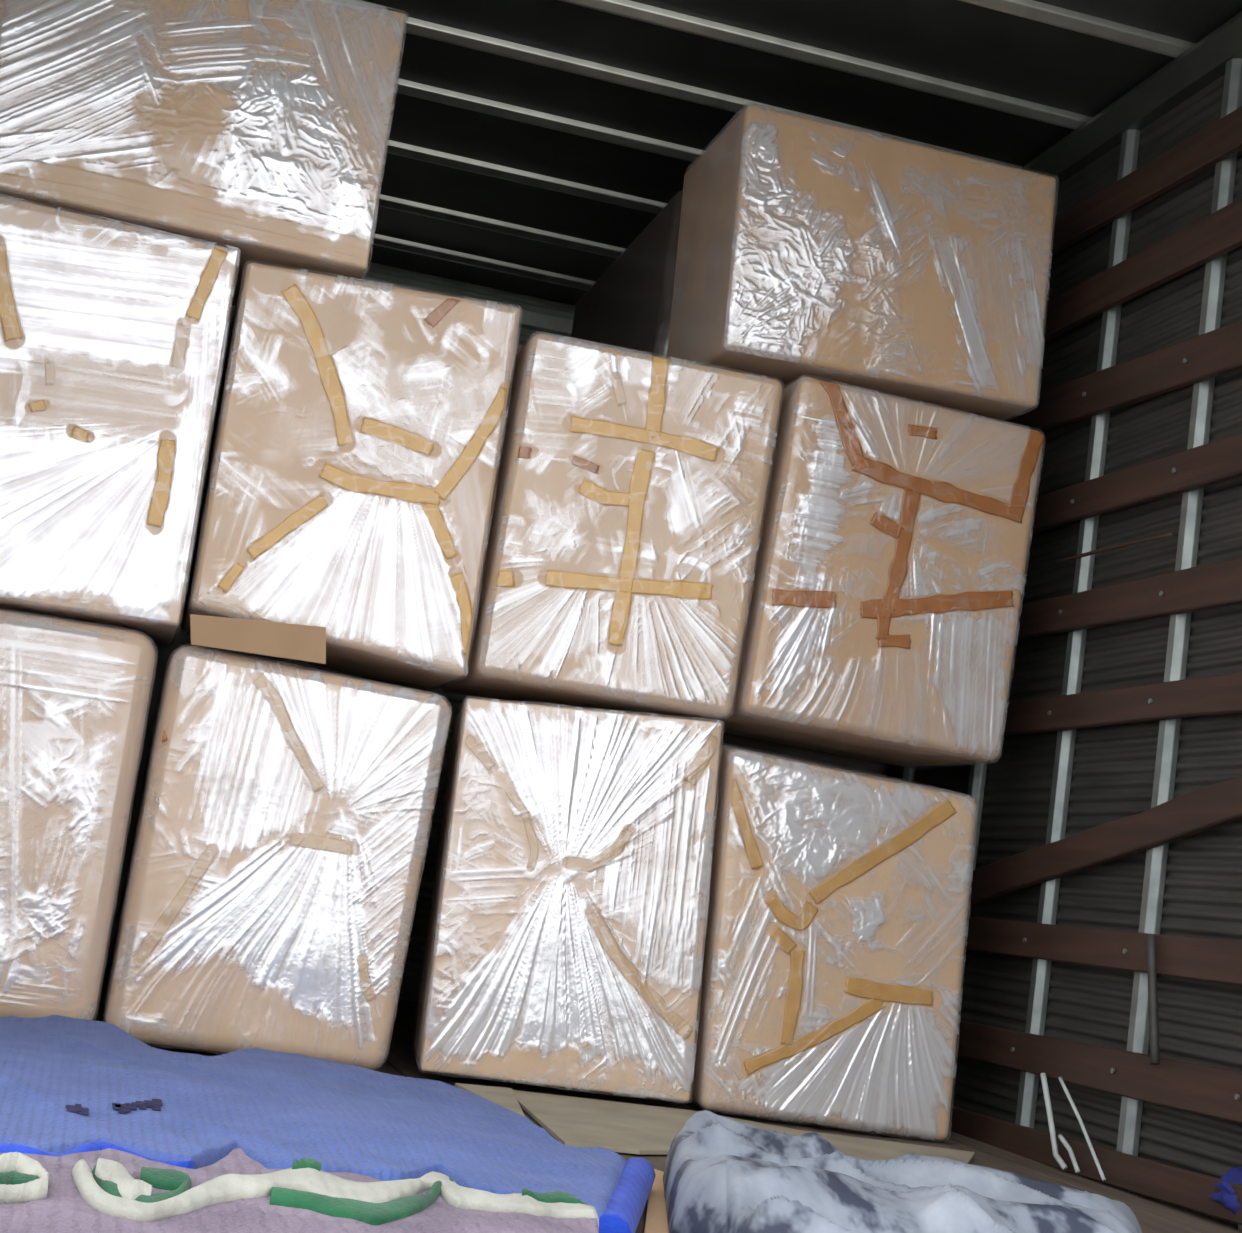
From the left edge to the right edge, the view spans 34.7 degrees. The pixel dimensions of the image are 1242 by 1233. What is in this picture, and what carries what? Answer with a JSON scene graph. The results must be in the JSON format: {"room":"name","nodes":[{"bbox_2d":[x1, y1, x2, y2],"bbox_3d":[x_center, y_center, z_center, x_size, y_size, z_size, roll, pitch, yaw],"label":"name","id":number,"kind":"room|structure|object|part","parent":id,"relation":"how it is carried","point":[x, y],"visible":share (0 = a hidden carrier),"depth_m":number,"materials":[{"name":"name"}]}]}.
{"room":"moving truck interior","nodes":[
{"label":"moving truck interior","id":0,"kind":"room"},
{"bbox_2d":[104,262,575,1001],"bbox_3d":[-0.805,0.021,5.917,2.478,2.246,0.053,10,-8,-14],"label":"wall","id":1,"kind":"structure","parent":0,"point":[538,315],"depth_m":5.92,"materials":[{"name":"black metal"}]},
{"bbox_3d":[-0.662,-0.986,6.058,2.378,0.045,0.046,10,-8,-14],"label":"rail","id":2,"kind":"part","parent":1,"relation":"part of","materials":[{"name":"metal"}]},
{"bbox_3d":[-0.678,-0.887,6.051,2.378,0.035,0.031,10,-8,-14],"label":"rail","id":3,"kind":"part","parent":1,"relation":"part of","materials":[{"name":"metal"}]},
{"bbox_2d":[92,963,1241,1232],"bbox_3d":[-0.401,0.888,3.658,2.478,0.080,4.420,10,-8,-14],"label":"floor","id":4,"kind":"structure","parent":0,"point":[1153,1215],"depth_m":3.75,"materials":[{"name":"brown wood"}]},
{"bbox_2d":[0,610,154,1019],"bbox_3d":[-1.154,0.361,3.634,0.495,0.721,0.470,10,-8,-14],"label":"carton","id":5,"kind":"object","parent":4,"relation":"on","point":[74,696],"visible":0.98,"depth_m":3.45,"materials":[{"name":"cardboard"}]},
{"bbox_2d":[0,194,239,646],"bbox_3d":[-1.045,-0.347,3.738,0.530,0.727,0.471,10,-8,-14],"label":"carton","id":6,"kind":"object","parent":5,"relation":"on","point":[113,335],"visible":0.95,"depth_m":3.54,"materials":[{"name":"cardboard"}]},
{"bbox_2d":[0,0,405,305],"bbox_3d":[-0.843,-0.935,3.853,0.742,0.522,0.473,10,-8,-14],"label":"carton","id":7,"kind":"object","parent":6,"relation":"on","point":[260,128],"visible":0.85,"depth_m":3.64,"materials":[{"name":"cardboard"}]},
{"bbox_2d":[105,647,450,1068],"bbox_3d":[-0.656,0.455,3.755,0.528,0.712,0.472,10,-8,-14],"label":"carton","id":8,"kind":"object","parent":4,"relation":"on","point":[285,811],"visible":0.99,"depth_m":3.53,"materials":[{"name":"cardboard"}]},
{"bbox_2d":[182,263,520,691],"bbox_3d":[-0.536,-0.250,3.842,0.526,0.741,0.510,10,-8,-14],"label":"carton","id":9,"kind":"object","parent":8,"relation":"on","point":[343,524],"visible":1,"depth_m":3.64,"materials":[{"name":"cardboard"}]},
{"bbox_2d":[0,1148,598,1232],"bbox_3d":[-0.264,0.543,1.675,0.640,0.091,0.872,10,-8,-14],"label":"blanket","id":10,"kind":"object","parent":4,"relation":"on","point":[109,1190],"visible":1,"depth_m":1.78,"materials":[{"name":"purple fabric"}]},
{"bbox_3d":[-0.519,0.482,1.681,0.046,0.022,0.087,10,-8,-14],"label":"green trim","id":11,"kind":"part","parent":10,"relation":"part of","materials":[{"name":"fabric"}]},
{"bbox_3d":[-0.498,0.477,1.649,0.026,0.025,0.116,6,-8,17],"label":"white trim","id":12,"kind":"part","parent":10,"relation":"part of","materials":[{"name":"fabric"}]},
{"bbox_3d":[-0.529,0.485,1.734,0.057,0.025,0.114,10,-8,-14],"label":"white trim","id":13,"kind":"part","parent":10,"relation":"part of","materials":[{"name":"fabric"}]},
{"bbox_3d":[-0.444,0.501,1.759,0.040,0.024,0.162,13,-9,-29],"label":"white trim","id":14,"kind":"part","parent":10,"relation":"part of","materials":[{"name":"fabric"}]},
{"bbox_3d":[-0.424,0.509,1.759,0.091,0.027,0.197,10,-8,-14],"label":"green trim","id":15,"kind":"part","parent":10,"relation":"part of","materials":[{"name":"fabric"}]},
{"bbox_3d":[-0.306,0.537,1.930,0.028,0.021,0.049,9,-8,-6],"label":"green trim","id":16,"kind":"part","parent":10,"relation":"part of","materials":[{"name":"fabric"}]},
{"bbox_3d":[-0.215,0.590,1.919,0.131,0.081,0.332,4,-9,24],"label":"green trim","id":17,"kind":"part","parent":10,"relation":"part of","materials":[{"name":"fabric"}]},
{"bbox_3d":[-0.065,0.613,1.985,0.094,0.079,0.068,10,-8,-14],"label":"green trim","id":18,"kind":"part","parent":10,"relation":"part of","materials":[{"name":"fabric"}]},
{"bbox_2d":[0,1015,655,1232],"bbox_3d":[-0.479,0.667,2.711,0.956,0.063,1.522,10,-8,-14],"label":"blanket","id":19,"kind":"object","parent":4,"relation":"on","point":[68,1085],"visible":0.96,"depth_m":2.43,"materials":[{"name":"fabric"}]},
{"bbox_2d":[455,1083,524,1115],"bbox_3d":[-0.186,0.815,3.317,0.110,0.005,0.486,10,-8,-14],"label":"scrap","id":20,"kind":"object","parent":4,"relation":"on","point":[505,1097],"visible":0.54,"depth_m":3.41,"materials":[{"name":"beige cardboard"}]},
{"bbox_2d":[414,698,721,1100],"bbox_3d":[-0.106,0.537,3.893,0.591,0.718,0.472,10,-8,-14],"label":"carton","id":21,"kind":"object","parent":4,"relation":"on","point":[570,899],"visible":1,"depth_m":3.66,"materials":[{"name":"cardboard"}]},
{"bbox_2d":[440,334,781,719],"bbox_3d":[-0.028,-0.154,3.987,0.526,0.682,0.471,10,-8,-14],"label":"carton","id":22,"kind":"object","parent":21,"relation":"on","point":[630,487],"visible":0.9,"depth_m":3.77,"materials":[{"name":"cardboard"}]},
{"bbox_2d":[644,1169,668,1232],"bbox_3d":[0.104,0.741,2.461,0.143,0.006,0.685,8,-8,3],"label":"cardboard sheet","id":23,"kind":"object","parent":4,"relation":"on","point":[656,1221],"visible":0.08,"depth_m":2.42,"materials":[{"name":"brown cardboard"}]},
{"bbox_2d":[571,190,885,777],"bbox_3d":[0.185,0.102,4.817,0.672,1.962,1.011,10,-8,-14],"label":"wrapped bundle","id":24,"kind":"object","parent":4,"relation":"on","point":[629,307],"visible":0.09,"depth_m":4.53,"materials":[{"name":"brown cardboard"}]},
{"bbox_2d":[513,1090,974,1163],"bbox_3d":[0.263,0.893,3.370,0.901,0.007,0.668,10,-8,-14],"label":"sheet","id":25,"kind":"object","parent":4,"relation":"on","point":[620,1127],"visible":0.55,"depth_m":3.38,"materials":[{"name":"brown cardboard"}]},
{"bbox_2d":[690,745,975,1139],"bbox_3d":[0.389,0.634,4.013,0.590,0.734,0.471,10,-8,-14],"label":"carton","id":26,"kind":"object","parent":4,"relation":"on","point":[835,928],"visible":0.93,"depth_m":3.78,"materials":[{"name":"cardboard"}]},
{"bbox_2d":[701,377,1043,766],"bbox_3d":[0.492,-0.072,4.116,0.568,0.700,0.471,10,-8,-14],"label":"carton","id":27,"kind":"object","parent":26,"relation":"on","point":[881,623],"visible":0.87,"depth_m":3.90,"materials":[{"name":"brown cardboard"}]},
{"bbox_2d":[667,105,1056,421],"bbox_3d":[0.491,-0.692,4.171,0.701,0.514,0.451,10,-8,-14],"label":"carton","id":28,"kind":"object","parent":27,"relation":"on","point":[807,247],"visible":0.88,"depth_m":3.97,"materials":[{"name":"brown cardboard"}]},
{"bbox_2d":[663,1110,1141,1232],"bbox_3d":[0.374,0.691,2.281,0.630,0.106,1.189,8,-8,1],"label":"blanket","id":29,"kind":"object","parent":4,"relation":"on","point":[722,1174],"visible":1,"depth_m":2.18,"materials":[{"name":"grey fabric"}]},
{"bbox_2d":[1209,1167,1241,1213],"bbox_3d":[1.016,0.921,3.139,0.166,0.094,0.171,10,-8,-14],"label":"cloth bag","id":30,"kind":"object","parent":4,"relation":"on","point":[1225,1196],"visible":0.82,"depth_m":3.12,"materials":[{"name":"blue fabric"}]},
{"bbox_2d":[362,0,1241,305],"bbox_3d":[-0.188,-1.248,4.321,2.478,0.050,3.750,10,-8,-14],"label":"ceiling","id":31,"kind":"structure","parent":0,"point":[530,143],"depth_m":4.40,"materials":[{"name":"metal"}]},
{"bbox_3d":[-0.540,-1.108,5.652,2.378,0.006,0.312,10,-8,-14],"label":"roof panel","id":32,"kind":"part","parent":31,"relation":"part of","materials":[{"name":"metal"}]},
{"bbox_3d":[-0.442,-1.147,5.282,2.378,0.006,0.382,10,-8,-14],"label":"roof panel","id":33,"kind":"part","parent":31,"relation":"part of","materials":[{"name":"metal"}]},
{"bbox_3d":[-0.337,-1.190,4.886,2.378,0.006,0.367,10,-8,-14],"label":"roof panel","id":34,"kind":"part","parent":31,"relation":"part of","materials":[{"name":"metal"}]},
{"bbox_3d":[-0.242,-1.228,4.525,2.378,0.006,0.307,10,-8,-14],"label":"roof panel","id":35,"kind":"part","parent":31,"relation":"part of","materials":[{"name":"metal"}]},
{"bbox_3d":[-0.155,-1.263,4.198,2.378,0.006,0.297,10,-8,-14],"label":"roof panel","id":36,"kind":"part","parent":31,"relation":"part of","materials":[{"name":"metal"}]},
{"bbox_3d":[-0.059,-1.302,3.835,2.378,0.006,0.382,10,-8,-14],"label":"roof panel","id":37,"kind":"part","parent":31,"relation":"part of","materials":[{"name":"metal"}]},
{"bbox_3d":[0.048,-1.345,3.434,2.378,0.006,0.377,10,-8,-14],"label":"roof panel","id":38,"kind":"part","parent":31,"relation":"part of","materials":[{"name":"metal"}]},
{"bbox_2d":[885,58,1241,1230],"bbox_3d":[0.894,-0.002,4.096,0.055,2.246,4.420,10,-8,-14],"label":"wall","id":39,"kind":"structure","parent":0,"point":[1108,817],"depth_m":3.79,"materials":[{"name":"metal"}]},
{"bbox_3d":[0.723,0.074,4.777,0.026,2.142,0.042,10,-8,-14],"label":"post","id":40,"kind":"part","parent":39,"relation":"part of","materials":[{"name":"metal"}]},
{"bbox_3d":[0.824,0.033,4.395,0.026,2.142,0.042,10,-8,-14],"label":"post","id":41,"kind":"part","parent":39,"relation":"part of","materials":[{"name":"metal"}]},
{"bbox_2d":[1040,1073,1067,1170],"bbox_3d":[0.798,0.931,3.666,0.011,0.162,0.130,10,-8,-14],"label":"strap","id":42,"kind":"object","parent":39,"relation":"hanging from","point":[1056,1155],"visible":1,"depth_m":3.67,"materials":[{"name":"fabric"}]},
{"bbox_2d":[1058,1134,1079,1173],"bbox_3d":[0.810,0.971,3.590,0.009,0.059,0.085,10,-8,-14],"label":"strap","id":43,"kind":"object","parent":39,"relation":"hanging from","point":[1062,1139],"visible":1,"depth_m":3.58,"materials":[{"name":"fabric"}]},
{"bbox_3d":[0.925,-0.007,4.013,0.026,2.142,0.042,10,-8,-14],"label":"post","id":44,"kind":"part","parent":39,"relation":"part of","materials":[{"name":"metal"}]},
{"bbox_2d":[1058,1077,1105,1180],"bbox_3d":[0.826,0.917,3.563,0.007,0.157,0.203,10,-8,-14],"label":"strap","id":45,"kind":"object","parent":39,"relation":"hanging from","point":[1063,1085],"visible":1,"depth_m":3.55,"materials":[{"name":"fabric"}]},
{"bbox_2d":[1056,532,1173,563],"bbox_3d":[0.946,-0.131,3.826,0.008,0.015,0.446,10,-8,-14],"label":"strap","id":46,"kind":"object","parent":39,"relation":"attached to","point":[1169,534],"visible":1,"depth_m":3.80,"materials":[{"name":"red fabric"}]},
{"bbox_2d":[1021,11,1241,186],"bbox_3d":[0.944,-0.998,4.579,0.065,0.055,3.720,10,-8,-14],"label":"trim","id":47,"kind":"structure","parent":39,"relation":"attached to","point":[1203,63],"depth_m":4.05,"materials":[{"name":"metal"}]},
{"bbox_2d":[1146,934,1159,1064],"bbox_3d":[0.912,0.655,3.403,0.016,0.219,0.071,10,-8,-14],"label":"strap","id":48,"kind":"object","parent":39,"relation":"hanging from","point":[1151,938],"visible":1,"depth_m":3.40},
{"bbox_3d":[1.026,-0.048,3.631,0.026,2.142,0.042,10,-8,-14],"label":"post","id":49,"kind":"part","parent":39,"relation":"part of","materials":[{"name":"metal"}]}
]}

